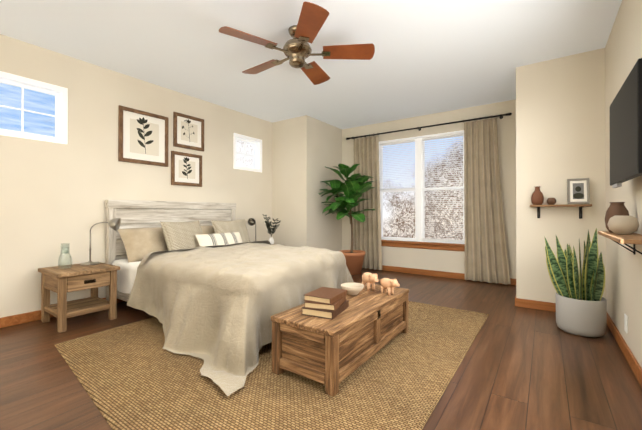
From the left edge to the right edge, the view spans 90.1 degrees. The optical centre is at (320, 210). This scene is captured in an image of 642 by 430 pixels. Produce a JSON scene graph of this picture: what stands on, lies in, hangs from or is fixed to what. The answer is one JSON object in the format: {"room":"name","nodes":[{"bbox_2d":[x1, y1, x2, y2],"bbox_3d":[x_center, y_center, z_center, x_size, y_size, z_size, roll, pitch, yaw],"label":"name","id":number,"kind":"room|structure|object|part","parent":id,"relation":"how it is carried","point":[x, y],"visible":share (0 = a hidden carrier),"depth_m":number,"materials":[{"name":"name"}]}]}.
{"room":"bedroom","nodes":[
{"label":"bedroom","id":0,"kind":"room"},
{"bbox_2d":[0,0,621,128],"bbox_3d":[-0.554,-1.520,2.058,4.466,0.100,7.420,0,0,35],"label":"ceiling","id":1,"kind":"structure","parent":0,"point":[433,56],"depth_m":2.83,"materials":[{"name":"white paint"}]},
{"bbox_2d":[219,2,374,84],"bbox_3d":[-0.219,-1.318,2.630,1.176,0.299,1.208,0,0,35],"label":"ceiling fan","id":2,"kind":"object","parent":1,"relation":"hanging from","point":[297,49],"visible":1,"depth_m":2.54,"materials":[{"name":"brown wood"}]},
{"bbox_2d":[0,268,641,429],"bbox_3d":[-0.554,1.020,2.047,4.466,0.100,7.420,0,0,35],"label":"floor","id":3,"kind":"structure","parent":0,"point":[521,368],"depth_m":1.90,"materials":[{"name":"brown wood"}]},
{"bbox_2d":[38,262,119,332],"bbox_3d":[-2.143,0.738,2.845,0.490,0.470,0.460,0,0,35],"label":"nightstand","id":4,"kind":"object","parent":3,"relation":"on","point":[61,283],"visible":1,"depth_m":2.75,"materials":[{"name":"brown wood"}]},
{"bbox_2d":[58,243,71,268],"bbox_3d":[-2.240,0.394,2.804,0.100,0.215,0.100,0,0,35],"label":"glass carafe","id":5,"kind":"object","parent":4,"relation":"on","point":[62,253],"visible":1,"depth_m":2.80,"materials":[{"name":"clear glass"}]},
{"bbox_2d":[80,218,120,265],"bbox_3d":[-2.078,0.286,3.039,0.265,0.434,0.299,0,0,35],"label":"lamp","id":6,"kind":"object","parent":4,"relation":"on","point":[114,224],"visible":1,"depth_m":3.02,"materials":[{"name":"silver metal"}]},
{"bbox_2d":[105,200,353,395],"bbox_3d":[-0.804,0.431,3.201,2.385,1.087,2.227,0,0,35],"label":"bed","id":7,"kind":"object","parent":3,"relation":"on","point":[218,291],"visible":0.98,"depth_m":2.57,"materials":[{"name":"beige fabric"}]},
{"bbox_3d":[-0.962,0.431,3.398,1.900,1.087,1.636,0,0,35],"label":"frame","id":8,"kind":"part","parent":7,"relation":"part of","materials":[{"name":"white wood"}]},
{"bbox_2d":[55,301,488,429],"bbox_3d":[-0.290,0.965,2.561,2.550,0.012,2.860,0,0,35],"label":"jute rug","id":9,"kind":"object","parent":3,"relation":"on","point":[134,376],"visible":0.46,"depth_m":1.75,"materials":[{"name":"beige wicker"}]},
{"bbox_2d":[271,282,408,396],"bbox_3d":[0.203,0.789,2.211,0.446,0.337,1.113,0,0,35],"label":"trunk","id":10,"kind":"object","parent":9,"relation":"on","point":[361,329],"visible":0.92,"depth_m":1.84,"materials":[{"name":"brown wood"}]},
{"bbox_2d":[301,287,348,318],"bbox_3d":[0.031,0.561,1.981,0.210,0.114,0.276,0,0,23],"label":"books","id":11,"kind":"object","parent":10,"relation":"on","point":[327,302],"visible":1,"depth_m":1.89,"materials":[{"name":"paper"},{"name":"leather"}]},
{"bbox_2d":[341,283,363,295],"bbox_3d":[0.233,0.586,2.376,0.176,0.069,0.176,0,0,35],"label":"ceramic bowl","id":12,"kind":"object","parent":10,"relation":"on","point":[352,289],"visible":0.92,"depth_m":2.33,"materials":[{"name":"beige ceramic"}]},
{"bbox_2d":[362,272,377,290],"bbox_3d":[0.379,0.550,2.498,0.194,0.142,0.141,0,0,35],"label":"pig figurine","id":13,"kind":"object","parent":10,"relation":"on","point":[368,278],"visible":1,"depth_m":2.47,"materials":[{"name":"brown wood"}]},
{"bbox_2d":[379,278,399,294],"bbox_3d":[0.505,0.560,2.385,0.184,0.121,0.093,0,0,35],"label":"pig figurine","id":14,"kind":"object","parent":10,"relation":"on","point":[388,284],"visible":1,"depth_m":2.37,"materials":[{"name":"brown wood"}]},
{"bbox_2d":[318,163,377,274],"bbox_3d":[0.391,0.137,4.919,0.862,1.689,0.913,0,0,35],"label":"fig tree","id":15,"kind":"object","parent":3,"relation":"on","point":[353,188],"visible":0.98,"depth_m":4.86,"materials":[{"name":"green plant"}]},
{"bbox_3d":[0.482,0.812,5.047,0.437,0.340,0.437,0,0,35],"label":"pot","id":16,"kind":"part","parent":15,"relation":"part of","materials":[{"name":"brown ceramic"}]},
{"bbox_2d":[544,228,606,337],"bbox_3d":[2.037,0.552,2.575,0.394,0.839,0.384,0,0,35],"label":"snake plant","id":17,"kind":"object","parent":3,"relation":"on","point":[581,305],"visible":1,"depth_m":2.50,"materials":[{"name":"green plant"}]},
{"bbox_3d":[2.086,0.829,2.579,0.320,0.285,0.320,0,0,35],"label":"pot","id":18,"kind":"part","parent":17,"relation":"part of","materials":[{"name":"white ceramic"}]},
{"bbox_3d":[-0.845,0.745,4.695,0.490,0.470,0.460,0,0,35],"label":"nightstand","id":19,"kind":"object","parent":3,"relation":"on","visible":0},
{"bbox_2d":[248,218,255,240],"bbox_3d":[-0.971,0.305,4.663,0.232,0.409,0.290,0,0,35],"label":"lamp","id":20,"kind":"object","parent":19,"relation":"on","point":[251,221],"visible":0.73,"depth_m":4.59,"materials":[{"name":"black metal"}]},
{"bbox_2d":[262,214,280,244],"bbox_3d":[-0.743,0.282,4.767,0.262,0.455,0.332,0,0,35],"label":"vase","id":21,"kind":"object","parent":19,"relation":"on","point":[269,228],"visible":1,"depth_m":4.74,"materials":[{"name":"white ceramic"}]},
{"bbox_2d":[0,0,641,367],"bbox_3d":[-0.554,-0.251,2.053,4.466,2.440,7.420,0,0,35],"label":"wall","id":22,"kind":"structure","parent":0,"point":[553,132],"depth_m":3.17,"materials":[{"name":"paint"}]},
{"bbox_2d":[0,71,67,143],"bbox_3d":[-2.628,-0.892,2.825,0.146,0.530,0.600,0,0,35],"label":"window","id":23,"kind":"structure","parent":22,"relation":"in","point":[59,93],"depth_m":2.90,"materials":[{"name":"white"}]},
{"bbox_2d":[0,297,125,327],"bbox_3d":[-2.544,0.930,2.809,0.014,0.085,6.063,0,0,35],"label":"baseboard","id":24,"kind":"structure","parent":22,"relation":"attached to","point":[22,318],"depth_m":2.76,"materials":[{"name":"brown wood"}]},
{"bbox_2d":[118,105,168,166],"bbox_3d":[-1.981,-0.819,3.605,0.024,0.590,0.540,0,0,35],"label":"picture frame","id":25,"kind":"object","parent":22,"relation":"attached to","point":[142,137],"visible":1,"depth_m":3.58,"materials":[{"name":"brown wood"}]},
{"bbox_2d":[171,151,201,186],"bbox_3d":[-1.682,-0.517,4.029,0.024,0.410,0.420,0,0,35],"label":"picture frame","id":26,"kind":"object","parent":22,"relation":"attached to","point":[186,169],"visible":1,"depth_m":4.01,"materials":[{"name":"brown wood"}]},
{"bbox_2d":[173,112,203,150],"bbox_3d":[-1.665,-0.992,4.056,0.024,0.420,0.420,0,0,35],"label":"picture frame","id":27,"kind":"object","parent":22,"relation":"attached to","point":[188,131],"visible":1,"depth_m":4.04,"materials":[{"name":"brown wood"}]},
{"bbox_2d":[233,133,261,172],"bbox_3d":[-1.161,-0.869,4.917,0.146,0.520,0.570,0,0,35],"label":"window","id":28,"kind":"structure","parent":22,"relation":"in","point":[257,143],"depth_m":4.96,"materials":[{"name":"white"}]},
{"bbox_2d":[379,130,464,251],"bbox_3d":[1.525,-0.283,4.989,1.540,1.730,0.185,0,0,35],"label":"window","id":29,"kind":"structure","parent":22,"relation":"in","point":[420,189],"depth_m":4.99,"materials":[{"name":"white"}]},
{"bbox_2d":[380,132,463,240],"bbox_3d":[1.518,-0.341,4.979,1.300,1.565,0.030,0,0,35],"label":"window blinds","id":30,"kind":"object","parent":29,"relation":"attached to","point":[424,139],"visible":0.83,"depth_m":4.85,"materials":[{"name":"white"}]},
{"bbox_2d":[346,112,511,139],"bbox_3d":[1.477,-1.252,4.898,2.491,0.044,0.114,0,0,35],"label":"curtain rod","id":31,"kind":"object","parent":22,"relation":"attached to","point":[500,117],"visible":0.92,"depth_m":4.68,"materials":[{"name":"black metal"}]},
{"bbox_2d":[352,133,381,269],"bbox_3d":[0.764,-0.156,5.340,0.534,2.239,0.061,0,0,35],"label":"curtain","id":32,"kind":"object","parent":31,"relation":"hanging from","point":[367,230],"visible":0.67,"depth_m":5.31,"materials":[{"name":"fabric"}]},
{"bbox_2d":[463,115,510,283],"bbox_3d":[2.225,-0.161,4.314,0.564,2.239,0.064,0,0,35],"label":"curtain","id":33,"kind":"object","parent":31,"relation":"hanging from","point":[486,256],"visible":1,"depth_m":4.34,"materials":[{"name":"fabric"}]},
{"bbox_2d":[366,265,515,284],"bbox_3d":[1.492,0.939,4.940,2.739,0.085,0.014,0,0,35],"label":"baseboard","id":34,"kind":"structure","parent":22,"relation":"attached to","point":[385,268],"depth_m":4.83,"materials":[{"name":"brown wood"}]},
{"bbox_2d":[518,298,555,311],"bbox_3d":[2.267,0.931,3.072,0.630,0.085,0.018,0,0,35],"label":"baseboard","id":35,"kind":"structure","parent":22,"relation":"attached to","point":[532,304],"depth_m":3.16,"materials":[{"name":"brown wood"}]},
{"bbox_2d":[530,204,591,218],"bbox_3d":[2.239,0.008,3.010,0.460,0.130,0.150,0,0,35],"label":"shelf","id":36,"kind":"object","parent":22,"relation":"attached to","point":[580,206],"visible":1,"depth_m":2.96,"materials":[{"name":"brown wood"}]},
{"bbox_2d":[531,186,543,204],"bbox_3d":[2.097,-0.145,3.104,0.103,0.176,0.103,0,0,35],"label":"bottle vase","id":37,"kind":"object","parent":36,"relation":"on","point":[537,197],"visible":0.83,"depth_m":3.07,"materials":[{"name":"brown ceramic"}]},
{"bbox_2d":[547,198,555,204],"bbox_3d":[2.190,-0.090,3.044,0.076,0.065,0.076,0,0,35],"label":"pot","id":38,"kind":"object","parent":36,"relation":"on","point":[551,201],"visible":0.92,"depth_m":3.02,"materials":[{"name":"brown ceramic"}]},
{"bbox_2d":[567,178,589,203],"bbox_3d":[2.365,-0.179,2.946,0.160,0.236,0.090,0,0,35],"label":"photo frame","id":39,"kind":"object","parent":36,"relation":"on","point":[578,190],"visible":0.98,"depth_m":2.93,"materials":[{"name":"grey wood"}]},
{"bbox_2d":[598,231,641,254],"bbox_3d":[1.675,0.198,1.758,0.160,0.130,0.780,0,0,35],"label":"shelf","id":40,"kind":"object","parent":22,"relation":"attached to","point":[633,238],"visible":0.92,"depth_m":1.64,"materials":[{"name":"brown wood"}]},
{"bbox_2d":[605,202,628,232],"bbox_3d":[1.803,0.041,1.950,0.116,0.185,0.116,0,0,35],"label":"vase","id":41,"kind":"object","parent":40,"relation":"on","point":[617,209],"visible":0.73,"depth_m":1.93,"materials":[{"name":"brown ceramic"}]},
{"bbox_2d":[607,216,638,234],"bbox_3d":[1.699,0.080,1.802,0.132,0.105,0.132,0,0,35],"label":"round vase","id":42,"kind":"object","parent":40,"relation":"on","point":[625,225],"visible":1,"depth_m":1.76,"materials":[{"name":"beige ceramic"}]},
{"bbox_2d":[606,313,641,386],"bbox_3d":[0.826,0.920,0.417,0.014,0.085,6.013,0,0,35],"label":"baseboard","id":43,"kind":"structure","parent":22,"relation":"attached to","point":[629,356],"depth_m":2.08,"materials":[{"name":"brown wood"}]},
{"bbox_2d":[609,58,641,187],"bbox_3d":[1.668,-0.407,1.704,0.105,0.530,0.780,0,0,35],"label":"screen","id":44,"kind":"object","parent":22,"relation":"attached to","point":[625,107],"visible":1,"depth_m":1.60,"materials":[{"name":"black plastic"}]},
{"bbox_2d":[624,314,627,332],"bbox_3d":[2.042,0.755,2.146,0.009,0.114,0.070,0,0,35],"label":"electrical outlet plate","id":45,"kind":"object","parent":22,"relation":"attached to","point":[626,323],"visible":0.98,"depth_m":2.11,"materials":[{"name":"white plastic"}]},
{"label":"outside","id":46,"kind":"structure","parent":0,"visible":0},
{"bbox_2d":[0,83,253,167],"bbox_3d":[-3.475,-0.771,4.286,0.001,8.500,15.000,0,0,35],"label":"sky","id":47,"kind":"structure","parent":46,"point":[49,99],"depth_m":4.05,"materials":[{"name":"blue"}]},
{"bbox_2d":[383,136,462,239],"bbox_3d":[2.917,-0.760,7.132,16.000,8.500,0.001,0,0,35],"label":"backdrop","id":48,"kind":"structure","parent":46,"point":[408,213],"depth_m":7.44,"materials":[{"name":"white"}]}
]}

